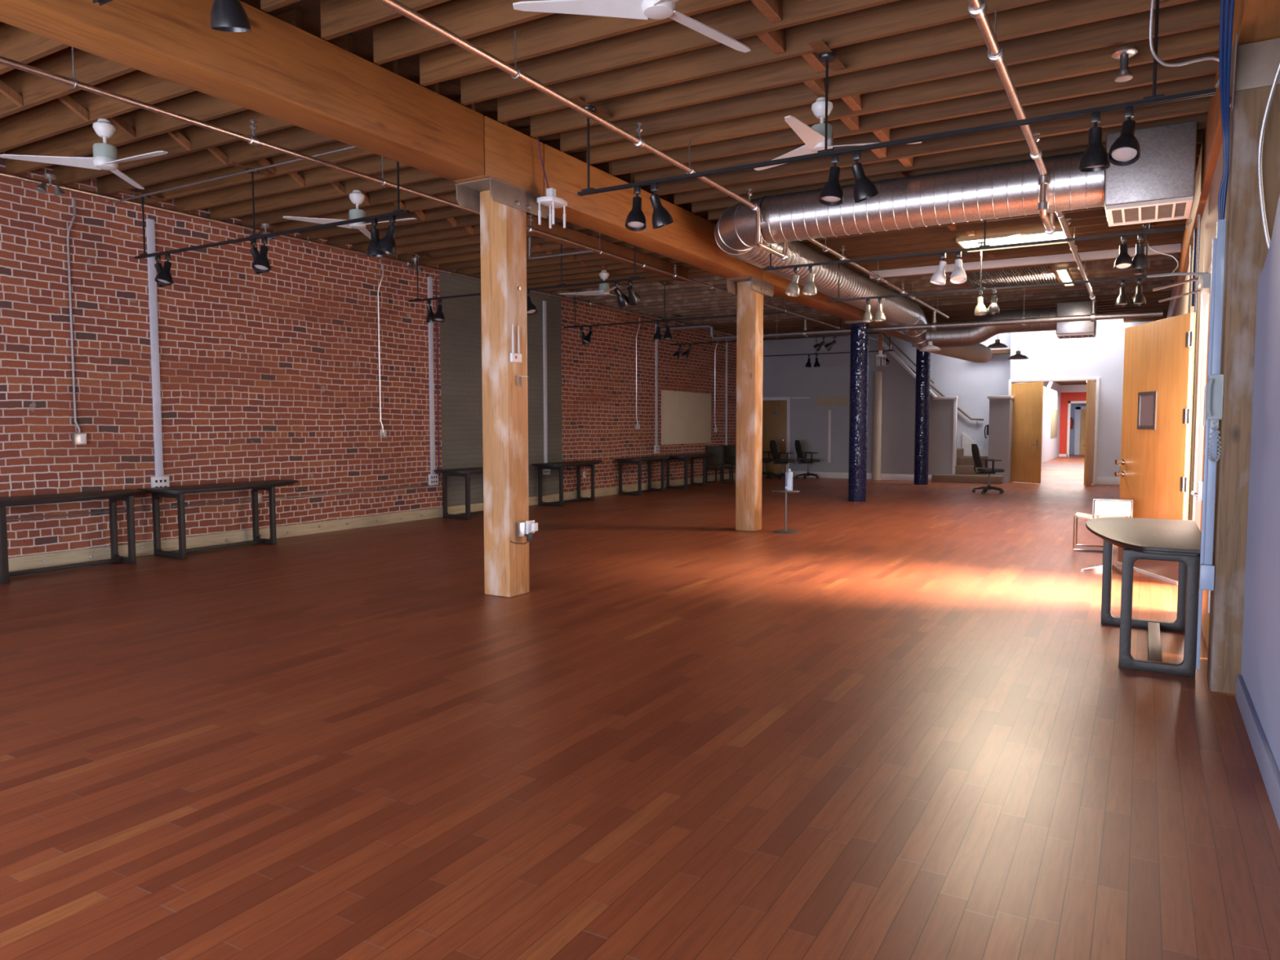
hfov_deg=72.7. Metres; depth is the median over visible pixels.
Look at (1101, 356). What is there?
wall
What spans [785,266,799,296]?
track spotlight
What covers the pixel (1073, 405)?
wall
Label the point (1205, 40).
joist
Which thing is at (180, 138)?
strut
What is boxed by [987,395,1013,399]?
trim
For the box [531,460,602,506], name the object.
table
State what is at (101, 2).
track
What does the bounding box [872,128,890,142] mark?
blocking
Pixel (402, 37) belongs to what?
joist
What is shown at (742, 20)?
joist
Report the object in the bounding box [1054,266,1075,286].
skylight
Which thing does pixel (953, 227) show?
blocking
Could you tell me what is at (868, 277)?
joist
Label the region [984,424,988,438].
phone
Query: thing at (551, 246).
joist
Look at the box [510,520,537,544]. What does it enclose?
outlet box
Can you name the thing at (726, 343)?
wall raceway
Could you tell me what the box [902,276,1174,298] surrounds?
joist
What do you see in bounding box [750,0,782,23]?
blocking
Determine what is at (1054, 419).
panel
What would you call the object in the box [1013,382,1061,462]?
wall
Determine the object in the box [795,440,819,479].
office chair
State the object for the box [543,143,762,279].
beam
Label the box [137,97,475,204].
joist
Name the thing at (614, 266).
joist
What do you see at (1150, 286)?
joist
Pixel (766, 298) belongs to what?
joist
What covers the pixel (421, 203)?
joist
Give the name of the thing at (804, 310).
joist
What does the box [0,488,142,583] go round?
table
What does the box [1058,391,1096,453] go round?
wall
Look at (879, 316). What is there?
track spotlight
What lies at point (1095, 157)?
track spotlight
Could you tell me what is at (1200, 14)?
joist
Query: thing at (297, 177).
strut
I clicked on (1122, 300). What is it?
track spotlight
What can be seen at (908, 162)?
blocking
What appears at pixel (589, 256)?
joist
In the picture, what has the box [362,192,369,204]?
strut
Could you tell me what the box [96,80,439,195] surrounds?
joist
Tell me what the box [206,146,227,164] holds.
strut
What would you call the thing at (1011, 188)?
spiral duct
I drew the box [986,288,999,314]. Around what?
track spotlight
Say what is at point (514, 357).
router
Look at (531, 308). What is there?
track spotlight
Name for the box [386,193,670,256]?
joist
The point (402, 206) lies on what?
strut
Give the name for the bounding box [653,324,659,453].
wall raceway
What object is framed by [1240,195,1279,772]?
wall
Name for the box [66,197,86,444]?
conduit
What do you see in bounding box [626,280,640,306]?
track spotlight
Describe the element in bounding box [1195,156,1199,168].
joist
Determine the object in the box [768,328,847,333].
joist
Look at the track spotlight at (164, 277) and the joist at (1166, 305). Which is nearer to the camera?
the track spotlight at (164, 277)
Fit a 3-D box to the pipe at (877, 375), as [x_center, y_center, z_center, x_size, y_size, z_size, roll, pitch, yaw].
[6.201,-1.416,22.735,0.220,2.830,0.220,2,4,30]
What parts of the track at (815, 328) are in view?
rail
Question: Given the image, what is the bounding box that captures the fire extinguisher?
[1070,417,1073,428]
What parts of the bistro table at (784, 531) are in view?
plate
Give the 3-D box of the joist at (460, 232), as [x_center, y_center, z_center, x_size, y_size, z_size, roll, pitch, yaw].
[-1.909,-3.210,10.796,4.700,0.288,0.050,2,4,30]
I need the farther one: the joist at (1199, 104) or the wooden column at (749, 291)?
the wooden column at (749, 291)
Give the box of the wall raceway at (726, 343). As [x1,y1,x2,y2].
[725,340,728,445]
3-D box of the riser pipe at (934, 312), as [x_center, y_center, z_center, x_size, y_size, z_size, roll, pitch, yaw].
[5.434,-2.999,16.053,0.077,0.218,0.077,2,4,30]
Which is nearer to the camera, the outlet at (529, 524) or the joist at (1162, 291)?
the outlet at (529, 524)
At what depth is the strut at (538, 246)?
11.87 m
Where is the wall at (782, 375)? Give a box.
[762,333,884,476]
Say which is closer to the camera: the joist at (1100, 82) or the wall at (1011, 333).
the joist at (1100, 82)
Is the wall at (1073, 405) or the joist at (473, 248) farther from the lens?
the wall at (1073, 405)
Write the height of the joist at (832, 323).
0.288 m
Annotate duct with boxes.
[714,147,1106,362]
[925,306,1056,347]
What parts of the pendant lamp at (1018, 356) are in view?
lamp shade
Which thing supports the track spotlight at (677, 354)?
hanging from the track at (675, 315)
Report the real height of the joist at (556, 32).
0.288 m
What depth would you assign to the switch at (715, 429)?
22.15 m
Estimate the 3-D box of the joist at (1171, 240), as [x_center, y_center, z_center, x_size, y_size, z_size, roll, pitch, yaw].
[5.127,-3.322,12.515,5.090,0.288,0.050,2,4,30]
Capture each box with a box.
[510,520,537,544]
[1056,300,1097,338]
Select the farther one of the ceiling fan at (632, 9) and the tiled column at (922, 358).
the tiled column at (922, 358)
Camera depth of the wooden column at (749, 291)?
11.67 m
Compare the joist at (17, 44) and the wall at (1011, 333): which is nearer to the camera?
the joist at (17, 44)
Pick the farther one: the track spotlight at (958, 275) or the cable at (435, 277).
the cable at (435, 277)
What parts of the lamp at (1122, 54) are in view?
bulb, plate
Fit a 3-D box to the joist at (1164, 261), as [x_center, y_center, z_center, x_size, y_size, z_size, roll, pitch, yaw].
[5.976,-3.414,13.978,5.090,0.288,0.050,2,4,30]
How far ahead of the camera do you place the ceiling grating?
13.83 m
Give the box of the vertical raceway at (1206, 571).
[1195,218,1226,670]
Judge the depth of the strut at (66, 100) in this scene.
6.73 m
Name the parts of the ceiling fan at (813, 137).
blade, blade, blade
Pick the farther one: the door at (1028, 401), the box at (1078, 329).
the door at (1028, 401)
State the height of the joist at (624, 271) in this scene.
0.288 m
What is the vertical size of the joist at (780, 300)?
0.288 m
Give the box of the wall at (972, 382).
[883,333,1013,450]
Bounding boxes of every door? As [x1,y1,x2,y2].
[761,400,786,476]
[1011,382,1043,484]
[1079,408,1095,454]
[1083,379,1096,485]
[1114,312,1195,585]
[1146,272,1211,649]
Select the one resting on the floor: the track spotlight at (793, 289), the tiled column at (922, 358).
the tiled column at (922, 358)
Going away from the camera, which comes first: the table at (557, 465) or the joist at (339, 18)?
the joist at (339, 18)
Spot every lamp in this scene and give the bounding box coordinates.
[919,300,941,351]
[986,339,1008,348]
[1007,344,1028,359]
[1111,45,1137,82]
[1133,268,1142,275]
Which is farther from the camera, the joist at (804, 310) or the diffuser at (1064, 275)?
the joist at (804, 310)
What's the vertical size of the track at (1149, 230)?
0.640 m
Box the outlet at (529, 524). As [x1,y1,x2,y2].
[525,520,534,533]
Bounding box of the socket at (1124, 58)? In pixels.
[1120,53,1128,71]
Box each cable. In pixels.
[435,276,439,478]
[537,138,549,187]
[1217,0,1226,219]
[1221,0,1230,219]
[1222,0,1235,219]
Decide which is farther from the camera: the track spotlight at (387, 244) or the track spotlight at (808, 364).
the track spotlight at (808, 364)
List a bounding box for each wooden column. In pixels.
[454,177,549,597]
[726,276,774,531]
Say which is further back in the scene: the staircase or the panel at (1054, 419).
the panel at (1054, 419)
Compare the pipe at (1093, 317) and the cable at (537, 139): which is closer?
the cable at (537, 139)
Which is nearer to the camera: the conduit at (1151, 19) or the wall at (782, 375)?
the conduit at (1151, 19)
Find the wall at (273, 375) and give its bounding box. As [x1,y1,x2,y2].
[0,151,736,557]
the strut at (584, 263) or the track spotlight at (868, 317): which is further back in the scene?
the strut at (584, 263)
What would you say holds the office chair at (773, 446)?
on the floor
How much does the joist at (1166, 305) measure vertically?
0.288 m
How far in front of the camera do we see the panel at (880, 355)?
17.98 m
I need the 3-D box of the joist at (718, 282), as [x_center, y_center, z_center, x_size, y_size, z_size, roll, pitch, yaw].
[0.626,-3.484,15.165,4.700,0.288,0.050,2,4,30]
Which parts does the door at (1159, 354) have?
handle, kick plate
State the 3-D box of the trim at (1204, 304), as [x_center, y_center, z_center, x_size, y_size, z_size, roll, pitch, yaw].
[4.245,-0.291,6.388,0.162,2.620,2.920,2,4,30]
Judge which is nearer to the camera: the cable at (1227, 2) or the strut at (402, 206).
the cable at (1227, 2)
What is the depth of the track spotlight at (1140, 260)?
7.95 m
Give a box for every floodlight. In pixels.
[35,173,65,195]
[257,223,275,240]
[407,257,422,271]
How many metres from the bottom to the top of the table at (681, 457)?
0.745 m
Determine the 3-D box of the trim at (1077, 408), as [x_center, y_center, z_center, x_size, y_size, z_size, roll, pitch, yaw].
[21.911,-2.399,42.105,1.550,2.360,0.150,2,4,30]
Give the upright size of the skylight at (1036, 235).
0.048 m
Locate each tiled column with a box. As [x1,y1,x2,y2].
[844,320,875,502]
[911,344,930,484]
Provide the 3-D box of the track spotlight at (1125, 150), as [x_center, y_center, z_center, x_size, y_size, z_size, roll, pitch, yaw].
[2.650,-1.890,4.757,0.156,0.318,0.194,2,4,30]
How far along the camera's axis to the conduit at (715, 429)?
22.11 m
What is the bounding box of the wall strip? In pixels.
[827,409,831,462]
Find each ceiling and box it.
[0,0,931,324]
[991,349,1096,385]
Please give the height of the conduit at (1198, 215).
3.491 m
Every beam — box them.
[0,0,484,181]
[453,115,543,196]
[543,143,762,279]
[762,270,865,320]
[868,314,909,342]
[869,243,1181,279]
[1166,0,1279,318]
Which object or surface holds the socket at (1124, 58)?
attached to the lamp at (1122, 54)
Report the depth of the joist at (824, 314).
19.63 m
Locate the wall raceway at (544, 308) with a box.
[542,300,550,475]
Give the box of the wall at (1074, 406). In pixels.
[1073,406,1075,453]
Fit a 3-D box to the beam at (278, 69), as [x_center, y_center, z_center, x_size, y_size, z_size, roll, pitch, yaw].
[-3.704,-2.330,2.716,0.330,0.460,9.430,2,4,30]
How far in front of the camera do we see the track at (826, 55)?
5.49 m
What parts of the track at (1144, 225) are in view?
hanging rod, hanging rod, rail, hanging rod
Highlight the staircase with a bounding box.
[931,448,1002,484]
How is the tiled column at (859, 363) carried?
on the floor
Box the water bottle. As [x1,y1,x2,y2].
[785,468,792,490]
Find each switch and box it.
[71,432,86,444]
[377,429,386,437]
[635,423,639,429]
[713,427,717,432]
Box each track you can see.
[93,0,113,5]
[116,161,409,259]
[402,244,644,302]
[563,280,785,328]
[567,0,1216,195]
[669,313,848,345]
[762,219,1185,271]
[764,327,893,356]
[827,222,1187,302]
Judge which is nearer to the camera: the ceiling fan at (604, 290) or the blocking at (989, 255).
the blocking at (989, 255)
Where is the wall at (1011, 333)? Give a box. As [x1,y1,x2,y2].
[1009,333,1013,383]
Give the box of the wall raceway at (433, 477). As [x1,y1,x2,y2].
[427,276,438,485]
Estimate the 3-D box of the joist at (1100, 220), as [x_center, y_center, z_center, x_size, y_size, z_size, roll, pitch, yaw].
[4.278,-3.231,11.052,5.090,0.288,0.050,2,4,30]
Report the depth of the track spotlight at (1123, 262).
8.00 m
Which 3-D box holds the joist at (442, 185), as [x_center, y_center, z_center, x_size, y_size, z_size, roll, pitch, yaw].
[-2.753,-3.118,9.340,4.700,0.288,0.050,2,4,30]
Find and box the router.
[510,324,522,363]
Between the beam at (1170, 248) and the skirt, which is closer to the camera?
the beam at (1170, 248)
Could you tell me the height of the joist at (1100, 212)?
0.288 m
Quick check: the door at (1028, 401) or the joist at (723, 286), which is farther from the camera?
the door at (1028, 401)
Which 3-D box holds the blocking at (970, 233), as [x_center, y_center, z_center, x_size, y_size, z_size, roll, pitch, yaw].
[4.125,-3.230,10.896,0.070,0.266,0.370,2,4,30]
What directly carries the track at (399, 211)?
hanging from the joist at (357, 153)
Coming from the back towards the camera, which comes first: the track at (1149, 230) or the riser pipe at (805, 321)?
the riser pipe at (805, 321)
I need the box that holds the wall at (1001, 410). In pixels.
[987,398,1013,483]
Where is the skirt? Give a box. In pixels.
[961,432,988,456]
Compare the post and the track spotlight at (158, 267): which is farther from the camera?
the track spotlight at (158, 267)
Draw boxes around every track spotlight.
[154,253,172,285]
[154,254,173,287]
[210,0,251,31]
[249,239,271,274]
[251,236,270,272]
[366,218,386,257]
[376,215,396,255]
[426,299,434,323]
[433,298,444,322]
[526,290,537,315]
[579,327,585,345]
[582,326,592,344]
[613,281,628,307]
[625,185,646,231]
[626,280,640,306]
[649,182,673,229]
[653,321,662,340]
[662,320,672,340]
[672,344,682,359]
[681,344,691,358]
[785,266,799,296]
[802,265,816,295]
[804,354,811,367]
[813,337,825,351]
[813,354,820,367]
[818,153,843,205]
[823,336,835,351]
[851,150,878,203]
[862,298,874,322]
[874,297,885,321]
[882,351,889,364]
[929,253,946,284]
[950,251,966,284]
[973,290,986,315]
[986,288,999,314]
[1079,111,1110,172]
[1107,106,1140,165]
[1114,235,1133,271]
[1115,280,1129,306]
[1130,233,1149,269]
[1130,278,1146,306]
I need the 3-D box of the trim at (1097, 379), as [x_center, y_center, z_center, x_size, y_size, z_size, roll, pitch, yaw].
[10.193,-1.214,21.526,2.030,2.570,0.210,2,4,30]
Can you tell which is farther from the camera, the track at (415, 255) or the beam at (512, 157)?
the track at (415, 255)
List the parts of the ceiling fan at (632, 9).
blade, blade, blade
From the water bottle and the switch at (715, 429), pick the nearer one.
the water bottle
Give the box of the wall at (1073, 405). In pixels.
[1069,403,1086,454]
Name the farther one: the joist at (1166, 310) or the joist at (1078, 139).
the joist at (1166, 310)
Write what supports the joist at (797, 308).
attached to the ceiling at (362, 39)
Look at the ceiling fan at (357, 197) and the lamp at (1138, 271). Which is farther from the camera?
the lamp at (1138, 271)
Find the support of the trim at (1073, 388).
attached to the wall at (1065, 397)
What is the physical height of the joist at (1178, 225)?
0.288 m
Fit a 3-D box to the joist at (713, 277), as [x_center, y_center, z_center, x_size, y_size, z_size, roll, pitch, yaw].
[0.415,-3.461,14.800,4.700,0.288,0.050,2,4,30]
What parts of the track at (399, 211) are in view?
hanging rod, hanging rod, rail, hanging rod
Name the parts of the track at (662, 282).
hanging rod, hanging rod, rail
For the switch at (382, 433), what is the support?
attached to the conduit at (382, 433)
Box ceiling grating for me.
[948,263,1061,289]
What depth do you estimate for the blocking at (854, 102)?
6.55 m
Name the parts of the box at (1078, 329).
grille frame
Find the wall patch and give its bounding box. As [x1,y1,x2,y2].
[817,396,847,405]
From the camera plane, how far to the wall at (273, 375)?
10.80 m
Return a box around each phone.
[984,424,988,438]
[1205,374,1223,462]
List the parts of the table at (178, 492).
wide leg frame, narrow leg frame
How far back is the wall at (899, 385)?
22.47 m
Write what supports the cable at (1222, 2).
attached to the vertical raceway at (1206, 571)
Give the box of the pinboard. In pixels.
[661,390,711,444]
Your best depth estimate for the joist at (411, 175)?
9.21 m
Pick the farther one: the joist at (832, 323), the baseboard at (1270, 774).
the joist at (832, 323)
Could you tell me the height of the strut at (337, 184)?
0.265 m
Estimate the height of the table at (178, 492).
0.745 m
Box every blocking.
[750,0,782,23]
[756,27,785,54]
[801,52,825,72]
[803,77,825,97]
[840,115,859,130]
[841,93,862,111]
[870,146,886,158]
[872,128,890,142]
[893,171,908,177]
[897,156,913,167]
[946,225,956,231]
[965,231,974,235]
[986,253,994,257]
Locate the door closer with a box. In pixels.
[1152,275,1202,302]
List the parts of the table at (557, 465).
wide leg frame, narrow leg frame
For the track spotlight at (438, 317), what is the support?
hanging from the track at (415, 255)
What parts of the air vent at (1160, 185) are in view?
grille frame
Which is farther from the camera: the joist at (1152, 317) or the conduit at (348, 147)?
the joist at (1152, 317)
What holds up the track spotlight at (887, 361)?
hanging from the track at (815, 328)
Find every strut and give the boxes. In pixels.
[0,80,22,106]
[57,94,88,121]
[108,115,135,138]
[167,129,191,151]
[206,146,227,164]
[256,158,275,173]
[288,172,305,186]
[330,181,345,195]
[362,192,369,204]
[393,200,404,209]
[413,210,425,221]
[446,217,457,226]
[464,226,473,234]
[533,244,541,251]
[568,255,575,261]
[579,260,586,266]
[600,264,606,270]
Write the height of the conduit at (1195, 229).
1.191 m
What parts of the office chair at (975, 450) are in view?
backrest, frame, seat, armrest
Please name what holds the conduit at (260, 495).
attached to the wall at (273, 375)
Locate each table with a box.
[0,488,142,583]
[137,479,298,559]
[434,466,483,519]
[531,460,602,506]
[613,456,670,495]
[662,453,711,488]
[772,489,799,533]
[1085,517,1200,677]
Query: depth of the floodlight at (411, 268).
12.40 m
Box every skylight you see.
[955,226,1068,252]
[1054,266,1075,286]
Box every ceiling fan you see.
[0,118,168,189]
[282,190,416,239]
[512,0,751,53]
[559,270,628,297]
[754,97,922,170]
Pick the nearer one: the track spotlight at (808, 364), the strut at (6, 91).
the strut at (6, 91)
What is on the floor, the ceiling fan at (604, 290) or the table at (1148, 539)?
the table at (1148, 539)
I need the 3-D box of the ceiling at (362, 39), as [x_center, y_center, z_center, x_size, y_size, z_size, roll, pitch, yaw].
[1.166,-3.384,10.806,10.600,0.050,28.600,2,4,30]
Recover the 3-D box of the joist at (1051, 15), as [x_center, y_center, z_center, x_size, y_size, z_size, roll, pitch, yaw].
[1.307,-2.909,5.932,5.090,0.288,0.050,2,4,30]
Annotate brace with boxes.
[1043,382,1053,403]
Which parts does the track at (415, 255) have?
hanging rod, rail, hanging rod, hanging rod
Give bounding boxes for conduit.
[6,485,429,520]
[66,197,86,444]
[112,146,357,203]
[377,263,386,437]
[635,318,639,429]
[713,334,718,432]
[1147,226,1178,272]
[1149,0,1219,88]
[1187,213,1200,519]
[1187,244,1192,313]
[1191,228,1196,306]
[1257,62,1279,250]
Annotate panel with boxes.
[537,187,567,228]
[875,350,886,365]
[1050,408,1057,438]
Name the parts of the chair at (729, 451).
leg, backrest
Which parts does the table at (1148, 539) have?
wide leg frame, narrow leg frame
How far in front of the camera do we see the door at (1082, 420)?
42.26 m
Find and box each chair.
[705,445,734,483]
[720,444,736,480]
[761,451,777,477]
[769,440,795,479]
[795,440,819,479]
[971,444,1004,493]
[1072,511,1103,551]
[1080,498,1135,575]
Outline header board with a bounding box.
[525,213,688,281]
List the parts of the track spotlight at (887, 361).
lamp shade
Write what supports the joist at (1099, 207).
attached to the ceiling at (362, 39)
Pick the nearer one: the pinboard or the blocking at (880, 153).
the blocking at (880, 153)
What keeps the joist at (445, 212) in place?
attached to the ceiling at (362, 39)
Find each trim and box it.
[762,396,791,471]
[877,336,958,474]
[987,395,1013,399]
[1008,377,1099,484]
[1058,384,1086,457]
[1074,405,1086,454]
[1191,263,1211,529]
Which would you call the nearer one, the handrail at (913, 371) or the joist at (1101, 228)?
the joist at (1101, 228)
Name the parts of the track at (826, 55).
hanging rod, hanging rod, rail, hanging rod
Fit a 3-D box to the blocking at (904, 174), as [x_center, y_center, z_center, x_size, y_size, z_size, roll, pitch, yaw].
[2.518,-3.074,8.406,0.070,0.266,0.370,2,4,30]
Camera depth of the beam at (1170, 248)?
12.36 m
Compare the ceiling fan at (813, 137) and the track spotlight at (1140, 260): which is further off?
the track spotlight at (1140, 260)
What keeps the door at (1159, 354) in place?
in the wall at (1210, 217)
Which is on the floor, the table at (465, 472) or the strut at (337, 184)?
the table at (465, 472)
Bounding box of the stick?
[878,332,882,351]
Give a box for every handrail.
[882,333,934,383]
[903,361,983,426]
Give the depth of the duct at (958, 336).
16.61 m
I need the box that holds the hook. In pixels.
[516,375,528,386]
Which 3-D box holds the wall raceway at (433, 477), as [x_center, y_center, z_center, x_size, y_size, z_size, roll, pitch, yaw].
[-3.188,-1.505,13.340,0.043,3.170,0.190,2,4,30]
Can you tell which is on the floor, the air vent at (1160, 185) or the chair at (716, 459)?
the chair at (716, 459)
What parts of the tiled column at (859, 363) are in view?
cap plate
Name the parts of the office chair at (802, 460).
backrest, frame, seat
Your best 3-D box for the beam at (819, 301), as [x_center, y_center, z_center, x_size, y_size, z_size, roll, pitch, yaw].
[2.831,-3.037,13.977,0.330,0.460,5.290,2,4,30]
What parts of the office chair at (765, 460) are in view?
seat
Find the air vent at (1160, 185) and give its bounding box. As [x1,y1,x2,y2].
[1104,120,1197,226]
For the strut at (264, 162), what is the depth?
8.19 m
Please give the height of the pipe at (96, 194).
0.099 m
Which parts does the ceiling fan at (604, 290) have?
blade, blade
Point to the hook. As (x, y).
(517, 375)
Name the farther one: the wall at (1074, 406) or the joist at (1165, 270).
the wall at (1074, 406)
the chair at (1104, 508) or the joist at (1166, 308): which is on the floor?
the chair at (1104, 508)
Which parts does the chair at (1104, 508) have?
panel, frame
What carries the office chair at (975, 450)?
on the floor
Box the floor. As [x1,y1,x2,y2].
[0,453,1279,959]
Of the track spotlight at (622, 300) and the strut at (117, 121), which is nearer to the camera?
the strut at (117, 121)
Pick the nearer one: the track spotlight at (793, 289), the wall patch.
the track spotlight at (793, 289)
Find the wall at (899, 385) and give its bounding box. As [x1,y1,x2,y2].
[877,341,953,475]
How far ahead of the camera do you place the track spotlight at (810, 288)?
9.51 m
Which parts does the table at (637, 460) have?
wide leg frame, narrow leg frame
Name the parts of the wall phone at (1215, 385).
coiled cord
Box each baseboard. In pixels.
[8,472,736,572]
[791,471,1119,484]
[1235,674,1279,830]
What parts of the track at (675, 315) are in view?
hanging rod, rail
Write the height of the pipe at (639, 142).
0.641 m
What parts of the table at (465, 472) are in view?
wide leg frame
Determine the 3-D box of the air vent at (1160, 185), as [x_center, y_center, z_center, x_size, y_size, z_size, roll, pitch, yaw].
[4.265,-2.538,7.283,0.630,0.615,0.730,2,4,30]
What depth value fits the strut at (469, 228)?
10.83 m
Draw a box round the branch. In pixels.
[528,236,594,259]
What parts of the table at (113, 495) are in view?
wide leg frame, narrow leg frame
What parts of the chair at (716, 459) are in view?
leg, rail, backrest, leg, seat, leg, leg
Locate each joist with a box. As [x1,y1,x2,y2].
[0,0,244,118]
[0,8,302,152]
[0,22,70,74]
[4,34,353,175]
[52,59,398,185]
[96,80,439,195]
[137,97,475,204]
[174,112,507,212]
[209,126,537,220]
[242,139,564,226]
[260,0,300,12]
[272,151,587,232]
[301,162,612,239]
[320,0,450,39]
[327,173,632,245]
[352,185,652,251]
[373,0,555,64]
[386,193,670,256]
[397,201,686,261]
[418,208,702,266]
[419,0,749,86]
[438,215,716,270]
[457,247,655,274]
[460,0,899,105]
[475,253,669,278]
[497,0,1048,122]
[526,257,683,279]
[526,262,694,284]
[526,266,706,288]
[530,0,1198,137]
[537,271,718,292]
[551,275,727,295]
[560,0,1230,151]
[564,280,726,297]
[577,284,726,301]
[589,24,1224,164]
[589,288,727,303]
[600,293,732,306]
[611,50,1219,175]
[612,293,776,308]
[622,295,784,311]
[632,298,791,313]
[634,73,1216,182]
[642,301,800,315]
[652,304,808,317]
[655,95,1211,195]
[661,306,814,319]
[674,111,1208,204]
[675,309,820,321]
[678,311,826,323]
[687,313,833,324]
[691,128,1204,213]
[707,143,1201,220]
[711,315,838,325]
[712,317,844,328]
[714,320,847,329]
[716,322,844,331]
[724,324,849,333]
[730,325,850,334]
[763,332,878,338]
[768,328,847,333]
[798,206,1105,242]
[801,208,1106,248]
[812,216,1107,253]
[822,218,1186,258]
[831,223,1185,261]
[840,230,1184,267]
[848,236,1182,271]
[857,242,1182,275]
[864,253,1179,279]
[871,253,1179,283]
[878,258,1178,287]
[884,263,1177,290]
[891,267,1176,293]
[896,272,1170,294]
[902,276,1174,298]
[908,280,1173,302]
[914,284,1173,304]
[918,287,1173,306]
[920,290,1172,310]
[922,293,1171,312]
[924,296,1170,315]
[924,299,1170,316]
[925,302,1169,319]
[927,304,1168,321]
[928,306,1168,323]
[931,309,1168,324]
[1123,315,1166,320]
[1123,318,1164,322]
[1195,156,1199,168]
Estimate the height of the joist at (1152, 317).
0.288 m
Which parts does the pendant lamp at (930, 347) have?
lamp shade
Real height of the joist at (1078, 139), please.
0.288 m
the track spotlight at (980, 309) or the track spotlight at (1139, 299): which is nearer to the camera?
the track spotlight at (1139, 299)
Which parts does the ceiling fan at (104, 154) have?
blade, blade, blade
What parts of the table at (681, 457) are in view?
wide leg frame, narrow leg frame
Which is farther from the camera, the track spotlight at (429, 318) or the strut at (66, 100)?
the track spotlight at (429, 318)
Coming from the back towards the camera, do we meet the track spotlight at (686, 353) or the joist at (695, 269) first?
the track spotlight at (686, 353)
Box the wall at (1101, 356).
[1010,318,1154,477]
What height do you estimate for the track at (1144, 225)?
0.640 m
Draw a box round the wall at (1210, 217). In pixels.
[1174,142,1226,519]
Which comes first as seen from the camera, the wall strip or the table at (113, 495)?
the table at (113, 495)
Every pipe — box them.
[0,46,876,340]
[0,171,733,335]
[376,0,949,318]
[660,294,1163,341]
[803,320,807,330]
[871,371,882,479]
[932,311,936,322]
[967,0,1096,302]
[1090,301,1096,314]
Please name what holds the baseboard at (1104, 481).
attached to the wall at (1074, 406)
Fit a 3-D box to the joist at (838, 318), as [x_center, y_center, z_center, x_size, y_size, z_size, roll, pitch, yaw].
[3.584,-3.804,20.261,4.700,0.288,0.050,2,4,30]
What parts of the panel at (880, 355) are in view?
plate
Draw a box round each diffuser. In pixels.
[959,231,1065,248]
[1057,269,1071,284]
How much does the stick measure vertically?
0.375 m
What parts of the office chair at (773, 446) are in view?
backrest, frame, seat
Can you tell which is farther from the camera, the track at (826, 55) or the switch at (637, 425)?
the switch at (637, 425)
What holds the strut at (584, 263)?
attached to the joist at (589, 256)
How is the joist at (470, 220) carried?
attached to the ceiling at (362, 39)
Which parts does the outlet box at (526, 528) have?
plug cord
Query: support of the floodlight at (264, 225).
attached to the joist at (442, 185)
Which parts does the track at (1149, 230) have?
hanging rod, hanging rod, hanging rod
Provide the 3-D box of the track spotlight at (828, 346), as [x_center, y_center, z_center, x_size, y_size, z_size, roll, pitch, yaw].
[3.733,-2.676,17.120,0.235,0.288,0.169,2,4,30]
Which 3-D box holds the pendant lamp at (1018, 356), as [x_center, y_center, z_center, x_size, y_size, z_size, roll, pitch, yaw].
[8.063,-3.093,18.516,0.430,1.020,0.430,2,4,30]
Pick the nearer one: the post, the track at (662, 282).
the post
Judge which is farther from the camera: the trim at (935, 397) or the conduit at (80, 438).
the trim at (935, 397)
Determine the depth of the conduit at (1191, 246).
9.38 m
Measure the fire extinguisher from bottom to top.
0.560 m
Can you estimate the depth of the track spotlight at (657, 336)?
14.62 m
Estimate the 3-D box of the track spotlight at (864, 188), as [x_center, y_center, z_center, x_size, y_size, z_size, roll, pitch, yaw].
[1.446,-1.940,5.571,0.166,0.319,0.157,2,4,30]
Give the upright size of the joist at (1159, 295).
0.288 m
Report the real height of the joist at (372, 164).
0.288 m
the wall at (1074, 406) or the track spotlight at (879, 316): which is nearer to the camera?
the track spotlight at (879, 316)
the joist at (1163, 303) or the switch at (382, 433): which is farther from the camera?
the joist at (1163, 303)
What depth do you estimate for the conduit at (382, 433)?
12.41 m
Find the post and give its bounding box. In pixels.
[1207,34,1279,694]
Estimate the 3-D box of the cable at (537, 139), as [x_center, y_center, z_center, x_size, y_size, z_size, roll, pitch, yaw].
[-0.805,-2.629,7.229,0.097,0.392,0.018,-1,4,-15]
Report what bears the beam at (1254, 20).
attached to the wall at (1210, 217)
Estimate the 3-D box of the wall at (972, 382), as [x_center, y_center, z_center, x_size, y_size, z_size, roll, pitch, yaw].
[6.762,-2.678,23.928,6.600,5.200,0.200,2,4,30]
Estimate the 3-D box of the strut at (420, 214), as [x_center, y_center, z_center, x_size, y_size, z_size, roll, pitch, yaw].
[-2.610,-3.147,9.986,0.044,0.265,0.365,2,4,30]
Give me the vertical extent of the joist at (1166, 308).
0.288 m
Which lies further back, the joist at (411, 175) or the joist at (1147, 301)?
the joist at (1147, 301)
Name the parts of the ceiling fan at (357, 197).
blade, blade, blade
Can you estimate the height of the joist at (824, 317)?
0.288 m

